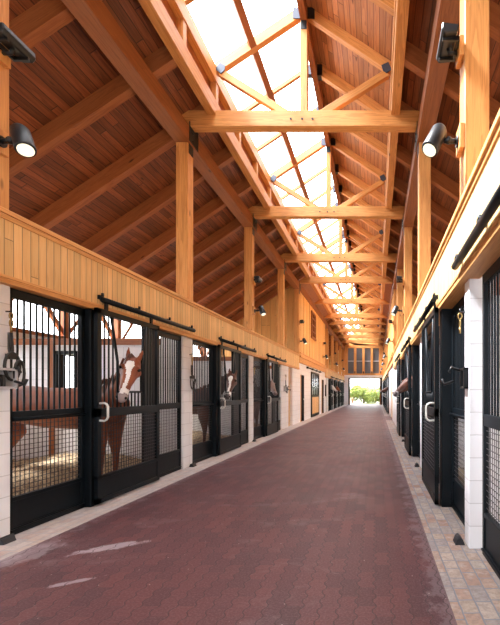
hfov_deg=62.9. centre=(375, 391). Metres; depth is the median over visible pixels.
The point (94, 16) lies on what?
beam
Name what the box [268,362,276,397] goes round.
grille
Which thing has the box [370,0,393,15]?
rafter
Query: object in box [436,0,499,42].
rafter
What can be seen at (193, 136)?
strap
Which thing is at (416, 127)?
strap
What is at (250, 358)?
pier
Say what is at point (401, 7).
curb
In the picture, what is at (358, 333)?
wall
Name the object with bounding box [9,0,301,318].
ceiling
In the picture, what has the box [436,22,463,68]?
lamp
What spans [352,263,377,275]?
rafter
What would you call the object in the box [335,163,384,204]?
rafter
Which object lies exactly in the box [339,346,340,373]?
timber post
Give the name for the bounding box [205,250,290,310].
rafter
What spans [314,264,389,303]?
roof truss
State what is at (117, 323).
roof truss
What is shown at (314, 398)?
door
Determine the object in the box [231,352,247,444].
panel
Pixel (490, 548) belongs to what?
panel
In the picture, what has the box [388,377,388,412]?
panel
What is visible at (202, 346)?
grille
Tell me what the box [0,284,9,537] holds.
pier
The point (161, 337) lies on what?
grille
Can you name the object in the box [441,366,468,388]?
hook
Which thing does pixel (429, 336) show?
panel
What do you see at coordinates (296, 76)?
rafter
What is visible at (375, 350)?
window
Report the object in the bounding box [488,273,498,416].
grille
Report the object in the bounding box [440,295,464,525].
door
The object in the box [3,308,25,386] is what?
halter
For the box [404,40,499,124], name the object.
rafter
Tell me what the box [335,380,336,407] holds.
door
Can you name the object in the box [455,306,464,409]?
grille
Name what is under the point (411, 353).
panel
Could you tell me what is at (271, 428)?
door
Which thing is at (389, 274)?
rafter
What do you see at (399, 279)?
lamp
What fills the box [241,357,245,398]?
grille
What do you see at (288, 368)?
pier
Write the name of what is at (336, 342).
timber post
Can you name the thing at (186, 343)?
pier
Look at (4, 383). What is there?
wall box
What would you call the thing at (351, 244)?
rafter
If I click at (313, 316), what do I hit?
window
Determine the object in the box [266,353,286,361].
door track
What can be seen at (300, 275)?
rafter
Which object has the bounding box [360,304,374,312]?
rafter
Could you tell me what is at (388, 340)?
spot lamp
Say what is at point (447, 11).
beam
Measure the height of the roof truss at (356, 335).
2.260 m
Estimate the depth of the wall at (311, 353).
17.20 m
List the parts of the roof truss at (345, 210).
ridge plate, king post, ridge plate, gusset plate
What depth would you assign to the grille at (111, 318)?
5.04 m
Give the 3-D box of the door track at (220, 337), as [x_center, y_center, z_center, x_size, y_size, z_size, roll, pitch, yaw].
[-3.398,-1.169,9.470,0.084,0.112,2.380,0,0,0]
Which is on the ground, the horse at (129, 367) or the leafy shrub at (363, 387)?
the leafy shrub at (363, 387)
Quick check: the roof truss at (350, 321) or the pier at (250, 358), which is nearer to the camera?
the pier at (250, 358)
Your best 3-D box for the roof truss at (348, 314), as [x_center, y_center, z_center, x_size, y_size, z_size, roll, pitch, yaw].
[-1.335,-6.030,25.085,4.570,2.260,0.190,0,0,0]
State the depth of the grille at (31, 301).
4.11 m
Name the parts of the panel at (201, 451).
kick plate, jamb post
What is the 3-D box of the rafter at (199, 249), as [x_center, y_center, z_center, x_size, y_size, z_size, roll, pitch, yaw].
[-5.255,-3.833,10.680,4.290,3.194,0.130,0,0,0]
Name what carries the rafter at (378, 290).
on the curb at (401, 7)
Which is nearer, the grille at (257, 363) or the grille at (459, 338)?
the grille at (459, 338)
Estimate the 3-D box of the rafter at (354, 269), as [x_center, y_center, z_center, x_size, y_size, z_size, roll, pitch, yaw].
[-0.472,-6.502,21.480,1.605,1.316,0.140,0,0,0]
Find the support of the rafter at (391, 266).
on the wall
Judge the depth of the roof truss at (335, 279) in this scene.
16.98 m
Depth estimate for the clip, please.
3.49 m
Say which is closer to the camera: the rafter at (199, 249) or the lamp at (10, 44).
the lamp at (10, 44)
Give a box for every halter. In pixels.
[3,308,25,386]
[189,353,196,391]
[253,366,256,391]
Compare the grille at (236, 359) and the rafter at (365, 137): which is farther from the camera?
the rafter at (365, 137)
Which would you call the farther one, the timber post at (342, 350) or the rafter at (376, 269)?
the timber post at (342, 350)
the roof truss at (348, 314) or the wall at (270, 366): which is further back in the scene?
the roof truss at (348, 314)
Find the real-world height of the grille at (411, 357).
1.130 m
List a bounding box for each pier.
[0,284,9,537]
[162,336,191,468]
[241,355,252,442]
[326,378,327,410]
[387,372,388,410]
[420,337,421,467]
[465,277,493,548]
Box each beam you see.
[62,0,343,349]
[296,0,363,327]
[383,0,459,349]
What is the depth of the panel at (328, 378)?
28.46 m
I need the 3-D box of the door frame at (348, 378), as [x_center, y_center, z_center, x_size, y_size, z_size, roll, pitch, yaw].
[-1.170,-0.075,41.560,3.700,2.950,0.380,0,0,0]
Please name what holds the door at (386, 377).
hanging from the door track
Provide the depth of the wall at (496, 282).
3.42 m
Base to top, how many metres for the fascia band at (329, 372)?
0.680 m
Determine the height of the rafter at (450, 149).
3.194 m
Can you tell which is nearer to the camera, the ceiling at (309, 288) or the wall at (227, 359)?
the wall at (227, 359)
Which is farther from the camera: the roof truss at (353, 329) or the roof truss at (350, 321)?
the roof truss at (353, 329)
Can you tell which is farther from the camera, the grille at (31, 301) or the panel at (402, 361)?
the panel at (402, 361)
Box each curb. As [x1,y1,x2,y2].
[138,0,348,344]
[379,0,409,344]
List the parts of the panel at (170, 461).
dark panel, kick plate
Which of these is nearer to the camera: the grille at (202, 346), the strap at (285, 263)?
the grille at (202, 346)
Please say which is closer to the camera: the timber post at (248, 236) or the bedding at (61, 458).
the bedding at (61, 458)
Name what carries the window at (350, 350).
in the wall at (363, 347)
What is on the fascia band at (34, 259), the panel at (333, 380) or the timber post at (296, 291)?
the timber post at (296, 291)
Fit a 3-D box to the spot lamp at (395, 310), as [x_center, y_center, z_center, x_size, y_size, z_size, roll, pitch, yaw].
[0.601,-2.287,10.643,0.378,0.292,0.197,0,0,0]
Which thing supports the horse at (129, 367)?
on the bedding at (61, 458)
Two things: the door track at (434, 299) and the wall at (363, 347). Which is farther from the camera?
the wall at (363, 347)
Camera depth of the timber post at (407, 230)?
10.57 m
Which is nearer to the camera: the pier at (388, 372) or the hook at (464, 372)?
the hook at (464, 372)
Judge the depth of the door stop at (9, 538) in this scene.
3.51 m
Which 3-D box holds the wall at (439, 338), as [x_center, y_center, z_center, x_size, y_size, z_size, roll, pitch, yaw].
[2.790,0.205,7.090,3.480,2.390,0.180,0,0,0]
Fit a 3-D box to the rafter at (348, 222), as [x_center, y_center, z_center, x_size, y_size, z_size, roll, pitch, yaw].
[-0.472,-6.502,15.480,1.605,1.316,0.140,0,0,0]
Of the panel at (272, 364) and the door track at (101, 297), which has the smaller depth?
the door track at (101, 297)
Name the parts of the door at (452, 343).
jamb post, rub rail, rail, frame, kick plate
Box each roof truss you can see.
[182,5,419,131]
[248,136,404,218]
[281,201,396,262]
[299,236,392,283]
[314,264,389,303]
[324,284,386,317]
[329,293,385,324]
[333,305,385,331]
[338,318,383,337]
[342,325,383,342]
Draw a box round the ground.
[350,397,379,403]
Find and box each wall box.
[0,366,28,388]
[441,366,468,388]
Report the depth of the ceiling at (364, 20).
7.78 m
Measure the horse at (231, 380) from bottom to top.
1.916 m
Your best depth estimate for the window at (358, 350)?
41.48 m
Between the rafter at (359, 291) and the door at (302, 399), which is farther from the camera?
the rafter at (359, 291)
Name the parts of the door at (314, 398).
panel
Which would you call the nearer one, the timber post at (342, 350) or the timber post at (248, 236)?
the timber post at (248, 236)
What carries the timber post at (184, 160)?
on the fascia band at (34, 259)
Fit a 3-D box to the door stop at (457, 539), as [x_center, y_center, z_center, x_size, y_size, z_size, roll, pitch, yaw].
[0.770,1.367,3.520,0.090,0.065,0.140,0,0,0]
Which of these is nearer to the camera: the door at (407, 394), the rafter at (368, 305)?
the door at (407, 394)
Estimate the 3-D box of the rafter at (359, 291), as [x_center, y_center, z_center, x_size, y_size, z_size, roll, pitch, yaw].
[-0.472,-6.502,26.280,1.605,1.316,0.140,0,0,0]
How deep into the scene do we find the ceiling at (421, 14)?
6.63 m
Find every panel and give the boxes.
[10,288,94,534]
[141,326,181,476]
[192,340,218,462]
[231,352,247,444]
[253,357,265,439]
[271,363,280,430]
[328,378,329,410]
[333,380,334,408]
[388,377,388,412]
[401,360,403,436]
[411,353,411,445]
[412,344,419,457]
[427,331,431,465]
[481,257,499,579]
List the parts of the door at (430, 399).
kick plate, handle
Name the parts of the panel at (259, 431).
kick plate, frame, jamb post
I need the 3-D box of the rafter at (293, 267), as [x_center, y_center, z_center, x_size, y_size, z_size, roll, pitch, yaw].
[-5.255,-3.833,15.480,4.290,3.194,0.130,0,0,0]
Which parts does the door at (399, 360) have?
frame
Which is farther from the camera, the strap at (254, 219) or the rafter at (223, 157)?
the strap at (254, 219)
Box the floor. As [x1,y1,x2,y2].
[0,404,456,624]
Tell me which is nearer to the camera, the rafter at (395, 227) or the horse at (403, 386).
the horse at (403, 386)
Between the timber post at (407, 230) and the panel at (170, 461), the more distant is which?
the timber post at (407, 230)
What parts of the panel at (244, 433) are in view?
dark panel, kick plate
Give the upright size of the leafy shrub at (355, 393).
2.450 m
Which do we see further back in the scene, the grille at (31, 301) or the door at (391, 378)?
the door at (391, 378)
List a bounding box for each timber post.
[0,0,8,209]
[176,142,192,300]
[244,227,253,330]
[278,269,284,346]
[294,289,299,353]
[325,329,328,367]
[331,336,333,370]
[335,341,337,372]
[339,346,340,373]
[342,350,343,375]
[393,289,396,351]
[397,269,402,342]
[404,227,411,326]
[418,142,430,294]
[460,0,488,197]
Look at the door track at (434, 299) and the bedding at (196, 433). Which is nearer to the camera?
the door track at (434, 299)
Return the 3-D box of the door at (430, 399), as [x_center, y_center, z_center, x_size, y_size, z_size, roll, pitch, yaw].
[0.683,0.115,5.270,0.163,2.510,1.320,0,0,0]
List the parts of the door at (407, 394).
kick plate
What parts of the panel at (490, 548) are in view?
rail, kick plate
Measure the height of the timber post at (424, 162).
2.910 m
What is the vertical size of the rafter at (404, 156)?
3.194 m
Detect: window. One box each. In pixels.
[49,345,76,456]
[311,310,316,340]
[348,348,353,372]
[356,348,361,372]
[365,348,370,372]
[373,348,378,372]
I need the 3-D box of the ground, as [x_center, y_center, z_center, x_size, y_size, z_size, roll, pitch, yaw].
[0.000,1.560,91.500,120.000,0.280,97.000,0,0,0]
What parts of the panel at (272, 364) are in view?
dark panel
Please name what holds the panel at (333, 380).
on the trim at (28, 538)
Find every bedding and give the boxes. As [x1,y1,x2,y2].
[13,451,140,495]
[192,431,228,444]
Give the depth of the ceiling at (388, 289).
20.18 m
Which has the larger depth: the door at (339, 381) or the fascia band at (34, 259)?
the door at (339, 381)
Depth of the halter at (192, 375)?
7.10 m
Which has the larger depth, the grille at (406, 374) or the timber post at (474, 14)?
the grille at (406, 374)
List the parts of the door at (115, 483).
handle, kick plate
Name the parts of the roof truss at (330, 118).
gusset plate, ridge plate, king post plate, king post, ridge plate, gusset plate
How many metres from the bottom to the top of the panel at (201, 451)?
2.460 m
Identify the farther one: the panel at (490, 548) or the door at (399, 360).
the door at (399, 360)
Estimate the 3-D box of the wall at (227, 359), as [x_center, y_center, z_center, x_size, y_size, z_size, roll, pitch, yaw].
[-5.460,0.205,10.690,3.480,2.390,0.180,0,0,0]
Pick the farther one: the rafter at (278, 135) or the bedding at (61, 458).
the rafter at (278, 135)
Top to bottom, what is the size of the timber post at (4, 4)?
2.910 m
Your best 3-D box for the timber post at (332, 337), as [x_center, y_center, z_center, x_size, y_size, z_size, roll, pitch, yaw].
[-3.570,-3.145,30.995,0.220,2.910,0.210,0,0,0]
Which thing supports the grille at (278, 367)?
attached to the panel at (272, 364)
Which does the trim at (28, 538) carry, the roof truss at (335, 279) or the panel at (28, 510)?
the panel at (28, 510)
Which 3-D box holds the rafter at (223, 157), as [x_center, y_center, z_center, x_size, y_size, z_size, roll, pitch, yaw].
[-5.255,-3.833,8.280,4.290,3.194,0.130,0,0,0]
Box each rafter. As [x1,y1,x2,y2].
[9,0,102,61]
[9,45,176,178]
[29,104,203,229]
[80,146,234,252]
[117,178,251,269]
[147,202,262,283]
[170,221,276,292]
[184,0,194,4]
[193,237,285,303]
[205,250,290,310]
[218,263,299,316]
[230,271,304,322]
[242,65,311,109]
[256,106,318,151]
[281,167,325,199]
[303,185,334,205]
[303,219,338,243]
[309,230,343,252]
[317,62,387,109]
[325,105,386,157]
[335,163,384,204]
[339,184,383,221]
[345,219,382,247]
[347,229,381,252]
[349,240,381,267]
[351,250,381,275]
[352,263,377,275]
[353,268,380,287]
[355,273,380,293]
[358,289,379,306]
[359,284,379,297]
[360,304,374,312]
[365,304,379,312]
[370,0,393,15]
[386,269,417,296]
[387,263,417,287]
[388,248,417,276]
[389,235,431,264]
[390,219,437,258]
[392,200,499,281]
[394,175,452,225]
[396,143,459,201]
[400,101,459,160]
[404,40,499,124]
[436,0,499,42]
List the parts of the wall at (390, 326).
belt trim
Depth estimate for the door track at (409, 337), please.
8.95 m
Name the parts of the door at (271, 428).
kick plate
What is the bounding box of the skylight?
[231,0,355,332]
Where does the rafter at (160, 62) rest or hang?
on the roof truss at (117, 323)
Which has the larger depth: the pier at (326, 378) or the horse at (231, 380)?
the pier at (326, 378)
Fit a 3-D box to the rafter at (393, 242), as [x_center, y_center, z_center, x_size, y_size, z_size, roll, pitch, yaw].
[2.585,-3.833,13.080,4.290,3.194,0.130,0,0,0]
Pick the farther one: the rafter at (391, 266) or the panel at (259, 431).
the rafter at (391, 266)
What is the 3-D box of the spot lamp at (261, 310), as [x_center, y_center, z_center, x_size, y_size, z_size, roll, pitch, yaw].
[-3.271,-2.287,10.643,0.378,0.292,0.197,0,0,0]
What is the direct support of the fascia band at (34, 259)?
attached to the pier at (4, 289)
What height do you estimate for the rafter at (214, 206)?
3.194 m
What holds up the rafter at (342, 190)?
on the curb at (401, 7)
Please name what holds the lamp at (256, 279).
attached to the timber post at (248, 236)
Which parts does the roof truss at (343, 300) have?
king post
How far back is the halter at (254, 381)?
10.74 m
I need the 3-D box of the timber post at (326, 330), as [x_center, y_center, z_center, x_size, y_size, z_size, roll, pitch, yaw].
[-3.570,-3.145,27.595,0.220,2.910,0.210,0,0,0]
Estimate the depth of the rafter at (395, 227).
11.82 m
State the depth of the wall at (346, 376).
41.40 m
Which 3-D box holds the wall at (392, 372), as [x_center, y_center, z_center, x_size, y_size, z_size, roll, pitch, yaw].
[2.680,-0.100,20.250,3.700,3.000,11.300,0,0,0]
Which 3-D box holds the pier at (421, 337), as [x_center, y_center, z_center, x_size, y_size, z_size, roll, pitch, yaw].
[0.940,-0.115,7.065,0.220,3.030,0.170,0,0,0]
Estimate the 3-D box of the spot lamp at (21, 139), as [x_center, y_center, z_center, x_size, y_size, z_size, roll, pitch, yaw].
[-3.271,-2.287,3.433,0.378,0.292,0.197,0,0,0]
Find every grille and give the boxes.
[16,299,75,410]
[103,315,153,407]
[160,336,176,403]
[192,345,208,401]
[221,348,238,400]
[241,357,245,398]
[253,360,260,398]
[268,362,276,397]
[278,367,279,396]
[405,352,408,400]
[411,357,411,398]
[424,317,433,407]
[428,339,430,390]
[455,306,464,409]
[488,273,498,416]
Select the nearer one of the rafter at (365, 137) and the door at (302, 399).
the rafter at (365, 137)
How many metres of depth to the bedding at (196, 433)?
10.09 m
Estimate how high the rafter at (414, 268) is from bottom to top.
3.194 m
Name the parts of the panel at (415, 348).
frame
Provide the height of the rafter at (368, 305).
1.316 m
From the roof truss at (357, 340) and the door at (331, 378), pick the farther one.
the roof truss at (357, 340)
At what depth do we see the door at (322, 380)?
25.00 m
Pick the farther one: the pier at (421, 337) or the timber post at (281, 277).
the timber post at (281, 277)
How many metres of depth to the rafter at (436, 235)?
10.62 m
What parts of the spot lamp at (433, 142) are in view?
swivel arm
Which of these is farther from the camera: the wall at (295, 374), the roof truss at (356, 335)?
the roof truss at (356, 335)
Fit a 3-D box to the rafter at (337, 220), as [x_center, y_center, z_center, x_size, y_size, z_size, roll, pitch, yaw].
[-2.197,-6.577,15.480,1.605,1.166,0.110,0,0,0]
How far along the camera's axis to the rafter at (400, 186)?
9.42 m
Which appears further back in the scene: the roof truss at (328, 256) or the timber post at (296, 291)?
the timber post at (296, 291)
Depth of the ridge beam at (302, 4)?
8.71 m
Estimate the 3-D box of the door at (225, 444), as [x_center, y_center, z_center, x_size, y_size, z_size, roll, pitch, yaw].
[-3.353,0.115,8.870,0.163,2.510,1.320,0,0,0]
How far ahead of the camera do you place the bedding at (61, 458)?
5.89 m
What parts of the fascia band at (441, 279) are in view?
trim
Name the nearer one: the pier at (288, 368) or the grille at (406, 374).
the grille at (406, 374)
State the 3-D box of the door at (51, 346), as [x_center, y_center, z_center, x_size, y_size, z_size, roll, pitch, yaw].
[-5.775,0.215,7.065,0.490,2.170,0.190,0,0,0]
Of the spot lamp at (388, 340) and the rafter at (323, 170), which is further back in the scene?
the spot lamp at (388, 340)
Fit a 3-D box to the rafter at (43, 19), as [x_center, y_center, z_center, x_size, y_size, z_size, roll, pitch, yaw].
[-5.255,-3.833,4.680,4.290,3.194,0.130,0,0,0]
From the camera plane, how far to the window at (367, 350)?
41.48 m
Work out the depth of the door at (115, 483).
4.99 m
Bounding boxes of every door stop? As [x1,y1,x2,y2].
[0,533,15,544]
[453,533,464,544]
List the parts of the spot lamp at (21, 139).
swivel arm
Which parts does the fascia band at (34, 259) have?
trim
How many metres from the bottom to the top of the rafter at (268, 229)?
3.194 m
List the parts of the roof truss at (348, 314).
king post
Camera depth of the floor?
3.27 m
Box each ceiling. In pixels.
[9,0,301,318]
[301,284,328,319]
[306,0,392,312]
[383,284,391,319]
[387,0,499,289]
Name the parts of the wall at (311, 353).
belt trim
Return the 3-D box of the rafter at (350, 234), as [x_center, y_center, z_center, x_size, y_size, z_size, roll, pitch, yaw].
[-0.472,-6.502,16.680,1.605,1.316,0.140,0,0,0]
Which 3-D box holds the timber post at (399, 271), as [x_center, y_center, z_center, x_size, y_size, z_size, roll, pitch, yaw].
[0.900,-3.145,14.275,0.220,2.910,0.210,0,0,0]
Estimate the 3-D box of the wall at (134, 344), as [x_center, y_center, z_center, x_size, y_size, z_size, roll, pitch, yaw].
[-5.460,0.205,7.090,3.480,2.390,0.180,0,0,0]
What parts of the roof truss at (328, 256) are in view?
king post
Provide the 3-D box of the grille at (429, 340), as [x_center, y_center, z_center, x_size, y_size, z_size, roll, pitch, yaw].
[0.945,-0.365,6.515,0.017,1.130,0.510,0,0,0]
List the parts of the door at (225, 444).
kick plate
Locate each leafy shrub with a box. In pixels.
[350,384,363,403]
[358,386,371,402]
[363,384,379,403]
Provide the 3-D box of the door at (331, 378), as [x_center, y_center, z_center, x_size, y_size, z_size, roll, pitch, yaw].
[-3.353,0.115,29.291,0.163,2.510,1.247,0,0,0]
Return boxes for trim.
[0,405,345,559]
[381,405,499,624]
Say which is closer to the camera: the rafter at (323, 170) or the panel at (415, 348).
the panel at (415, 348)
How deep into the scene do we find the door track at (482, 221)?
2.61 m
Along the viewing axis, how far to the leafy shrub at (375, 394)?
46.38 m
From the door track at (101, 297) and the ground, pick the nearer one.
the door track at (101, 297)
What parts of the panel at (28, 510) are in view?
kick plate, rail, rub rail, jamb post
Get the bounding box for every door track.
[97,293,195,331]
[219,336,256,351]
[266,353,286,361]
[400,336,410,351]
[413,293,437,331]
[451,184,499,269]
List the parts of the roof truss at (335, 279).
king post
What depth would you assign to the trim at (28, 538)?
4.63 m
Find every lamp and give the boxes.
[0,22,35,68]
[0,123,36,157]
[252,276,261,285]
[252,305,265,315]
[299,338,306,343]
[385,338,393,343]
[391,305,403,315]
[396,276,403,285]
[422,122,464,157]
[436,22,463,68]
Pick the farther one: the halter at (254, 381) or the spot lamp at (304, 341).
the spot lamp at (304, 341)
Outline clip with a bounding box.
[457,308,465,333]
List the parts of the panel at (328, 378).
jamb post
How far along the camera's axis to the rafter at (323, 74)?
8.22 m
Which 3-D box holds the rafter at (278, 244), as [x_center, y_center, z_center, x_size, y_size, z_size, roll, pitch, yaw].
[-5.255,-3.833,13.080,4.290,3.194,0.130,0,0,0]
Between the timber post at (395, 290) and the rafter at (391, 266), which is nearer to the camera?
the rafter at (391, 266)
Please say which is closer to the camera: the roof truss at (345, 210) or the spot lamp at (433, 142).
the spot lamp at (433, 142)
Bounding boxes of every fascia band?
[0,206,299,368]
[325,367,344,382]
[392,109,499,368]
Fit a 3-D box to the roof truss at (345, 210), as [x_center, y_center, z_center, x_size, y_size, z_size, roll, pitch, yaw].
[-1.335,-6.030,10.665,4.570,2.260,0.190,0,0,0]
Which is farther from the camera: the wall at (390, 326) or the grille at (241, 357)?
the wall at (390, 326)
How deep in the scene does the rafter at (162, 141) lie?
7.01 m
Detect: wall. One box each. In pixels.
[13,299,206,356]
[13,338,160,459]
[192,357,230,434]
[225,286,326,372]
[254,366,270,423]
[270,362,325,429]
[329,332,392,371]
[338,372,382,404]
[344,345,382,374]
[386,288,439,372]
[389,366,398,426]
[439,338,439,467]
[495,282,499,523]
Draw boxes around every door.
[94,303,159,504]
[217,341,240,454]
[266,357,277,435]
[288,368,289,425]
[300,375,304,421]
[311,372,318,416]
[322,380,323,412]
[331,378,332,409]
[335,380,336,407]
[339,381,340,406]
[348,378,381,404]
[385,377,386,411]
[391,378,391,416]
[395,356,400,435]
[404,341,410,454]
[422,302,438,504]
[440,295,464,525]
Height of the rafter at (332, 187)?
1.166 m
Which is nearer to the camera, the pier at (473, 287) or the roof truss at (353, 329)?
the pier at (473, 287)
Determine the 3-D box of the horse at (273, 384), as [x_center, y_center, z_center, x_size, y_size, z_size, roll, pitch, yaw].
[-4.436,0.442,12.849,2.784,1.804,0.765,0,0,15]
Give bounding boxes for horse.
[13,347,142,469]
[192,368,236,441]
[253,379,277,426]
[392,377,411,396]
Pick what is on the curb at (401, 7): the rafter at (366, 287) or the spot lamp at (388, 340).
the rafter at (366, 287)
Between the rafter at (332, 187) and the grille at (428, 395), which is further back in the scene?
the rafter at (332, 187)
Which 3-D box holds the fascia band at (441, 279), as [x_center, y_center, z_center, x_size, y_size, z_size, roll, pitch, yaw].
[0.902,-1.350,5.000,0.335,0.680,24.000,0,0,0]
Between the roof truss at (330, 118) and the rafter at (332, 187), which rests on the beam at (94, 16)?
the roof truss at (330, 118)
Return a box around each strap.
[189,121,197,157]
[252,216,256,235]
[284,259,286,274]
[415,127,418,157]

